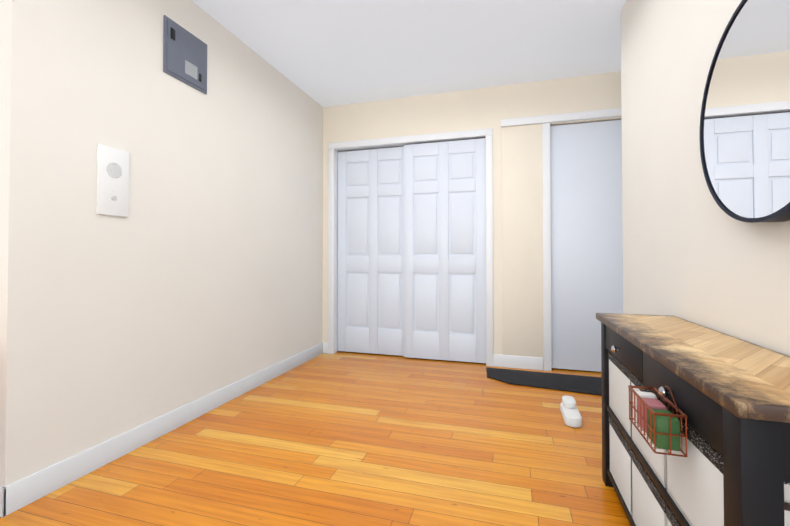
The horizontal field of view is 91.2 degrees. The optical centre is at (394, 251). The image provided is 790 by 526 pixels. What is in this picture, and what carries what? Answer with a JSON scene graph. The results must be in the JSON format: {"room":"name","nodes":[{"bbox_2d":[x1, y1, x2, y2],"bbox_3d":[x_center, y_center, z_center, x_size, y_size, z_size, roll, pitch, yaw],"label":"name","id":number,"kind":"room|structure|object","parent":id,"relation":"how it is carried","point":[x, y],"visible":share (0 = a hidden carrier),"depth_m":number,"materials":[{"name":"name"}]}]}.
{"room":"entryway","nodes":[
{"label":"entryway","id":0,"kind":"room"},
{"bbox_2d":[0,0,322,486],"bbox_3d":[-1.265,-0.239,2.767,0.448,2.440,2.658,0,-1,16],"label":"wall","id":1,"kind":"structure","parent":0,"point":[196,273],"depth_m":1.93,"materials":[{"name":"beige paint"}]},
{"bbox_2d":[96,144,128,216],"bbox_3d":[-1.309,-0.326,1.798,0.014,0.315,0.146,0,-1,16],"label":"intercom","id":2,"kind":"object","parent":1,"relation":"attached to","point":[112,197],"visible":1,"depth_m":1.79,"materials":[{"name":"white plastic"}]},
{"bbox_2d":[0,342,322,516],"bbox_3d":[-1.288,0.927,2.672,0.472,0.105,2.520,0,-1,16],"label":"baseboard","id":3,"kind":"structure","parent":1,"relation":"attached to","point":[21,493],"depth_m":1.84,"materials":[{"name":"paint"}]},
{"bbox_2d":[163,15,206,93],"bbox_3d":[-1.188,-1.115,2.212,0.020,0.305,0.305,0,-1,16],"label":"breaker panel","id":4,"kind":"object","parent":1,"relation":"attached to","point":[185,56],"visible":1,"depth_m":2.19,"materials":[{"name":"grey metal"}]},
{"bbox_2d":[0,351,630,525],"bbox_3d":[-1.608,1.004,0.979,6.950,0.100,7.445,0,-1,16],"label":"floor","id":5,"kind":"structure","parent":0,"point":[341,438],"depth_m":1.78,"materials":[{"name":"brown wood"}]},
{"bbox_2d":[486,367,601,395],"bbox_3d":[1.183,0.977,2.913,0.990,0.012,0.470,0,-1,16],"label":"doormat","id":6,"kind":"object","parent":5,"relation":"on","point":[576,383],"visible":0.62,"depth_m":2.92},
{"bbox_2d":[560,396,581,426],"bbox_3d":[1.025,0.925,2.256,0.090,0.094,0.260,0,-1,16],"label":"sneaker","id":7,"kind":"object","parent":5,"relation":"on","point":[571,415],"visible":1,"depth_m":2.22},
{"bbox_2d":[596,313,789,525],"bbox_3d":[0.857,0.606,1.117,0.307,0.700,1.090,0,-1,16],"label":"console table","id":8,"kind":"object","parent":5,"relation":"on","point":[731,395],"visible":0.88,"depth_m":0.81,"materials":[{"name":"brown wood"}]},
{"bbox_2d":[608,351,631,436],"bbox_3d":[0.947,0.513,1.397,0.247,0.221,0.302,0,-1,16],"label":"fabric bin","id":9,"kind":"object","parent":8,"relation":"on","point":[619,378],"visible":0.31,"depth_m":1.41,"materials":[{"name":"white fabric"}]},
{"bbox_2d":[609,415,631,514],"bbox_3d":[0.947,0.771,1.393,0.247,0.224,0.302,0,-1,16],"label":"fabric bin","id":10,"kind":"object","parent":8,"relation":"on","point":[620,461],"visible":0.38,"depth_m":1.40,"materials":[{"name":"white fabric"}]},
{"bbox_2d":[630,372,666,487],"bbox_3d":[0.862,0.509,1.109,0.247,0.221,0.302,0,-1,16],"label":"fabric bin","id":11,"kind":"object","parent":8,"relation":"on","point":[657,463],"visible":0.19,"depth_m":1.12,"materials":[{"name":"white fabric"}]},
{"bbox_2d":[631,450,667,525],"bbox_3d":[0.862,0.767,1.106,0.247,0.224,0.302,0,-1,16],"label":"fabric bin","id":12,"kind":"object","parent":8,"relation":"on","point":[649,503],"visible":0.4,"depth_m":1.16,"materials":[{"name":"white fabric"}]},
{"bbox_2d":[628,385,687,456],"bbox_3d":[0.636,0.389,0.946,0.065,0.124,0.193,0,-1,16],"label":"wire basket","id":13,"kind":"object","parent":8,"relation":"hanging from","point":[656,420],"visible":0.94,"depth_m":0.89,"materials":[{"name":"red metal"}]},
{"bbox_2d":[666,505,680,525],"bbox_3d":[0.777,0.763,0.818,0.247,0.224,0.302,0,-1,16],"label":"fabric bin","id":14,"kind":"object","parent":8,"relation":"on","point":[672,519],"visible":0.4,"depth_m":0.97,"materials":[{"name":"white fabric"}]},
{"bbox_2d":[666,405,789,525],"bbox_3d":[0.777,0.504,0.822,0.247,0.221,0.302,0,-1,16],"label":"fabric bin","id":15,"kind":"object","parent":8,"relation":"on","point":[695,489],"visible":0.4,"depth_m":0.83,"materials":[{"name":"white fabric"}]},
{"bbox_2d":[191,0,625,106],"bbox_3d":[-1.608,-1.535,1.018,6.950,0.100,7.445,0,-1,16],"label":"ceiling","id":16,"kind":"structure","parent":0,"point":[325,53],"depth_m":2.68,"materials":[{"name":"white paint"}]},
{"bbox_2d":[322,71,621,369],"bbox_3d":[0.946,-0.229,3.423,3.422,2.440,0.150,0,-1,16],"label":"wall","id":17,"kind":"structure","parent":0,"point":[476,109],"depth_m":3.41,"materials":[{"name":"paint"}]},
{"bbox_2d":[337,147,403,355],"bbox_3d":[-0.208,-0.010,3.770,0.754,1.988,0.034,0,-1,16],"label":"closet door","id":18,"kind":"structure","parent":17,"relation":"in","point":[370,308],"depth_m":3.76,"materials":[{"name":"white paint"}]},
{"bbox_2d":[328,128,492,365],"bbox_3d":[0.120,-0.041,3.655,1.570,2.070,0.166,0,-1,16],"label":"trim","id":19,"kind":"structure","parent":17,"relation":"attached to","point":[337,147],"depth_m":3.66,"materials":[{"name":"white paint"}]},
{"bbox_2d":[323,342,542,369],"bbox_3d":[0.267,0.940,3.520,2.030,0.105,0.014,0,-1,16],"label":"baseboard","id":20,"kind":"structure","parent":17,"relation":"attached to","point":[520,362],"depth_m":3.29,"materials":[{"name":"white paint"}]},
{"bbox_2d":[404,138,485,362],"bbox_3d":[0.447,-0.013,3.529,0.749,1.988,0.034,0,-1,16],"label":"closet door","id":21,"kind":"structure","parent":17,"relation":"in","point":[445,250],"depth_m":3.51,"materials":[{"name":"white paint"}]},
{"bbox_2d":[501,108,621,370],"bbox_3d":[1.597,-0.078,3.210,1.375,2.131,0.186,0,-1,16],"label":"door frame","id":22,"kind":"structure","parent":17,"relation":"attached to","point":[526,245],"depth_m":3.28,"materials":[{"name":"white paint"}]},
{"bbox_2d":[550,120,622,371],"bbox_3d":[1.756,-0.048,3.158,0.908,2.045,0.045,0,-1,16],"label":"entry door","id":23,"kind":"structure","parent":17,"relation":"in","point":[586,226],"depth_m":3.19,"materials":[{"name":"white paint"}]},
{"bbox_2d":[621,0,789,355],"bbox_3d":[0.619,-0.288,-0.484,0.140,2.440,5.860,0,-1,16],"label":"wall","id":24,"kind":"structure","parent":0,"point":[693,252],"depth_m":1.53,"materials":[{"name":"beige paint"}]},
{"bbox_2d":[699,0,789,222],"bbox_3d":[0.948,-0.381,0.979,0.055,0.610,0.610,0,-1,16],"label":"round mirror","id":25,"kind":"object","parent":24,"relation":"attached to","point":[744,136],"visible":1,"depth_m":1.01,"materials":[{"name":"silver glass"}]}
]}

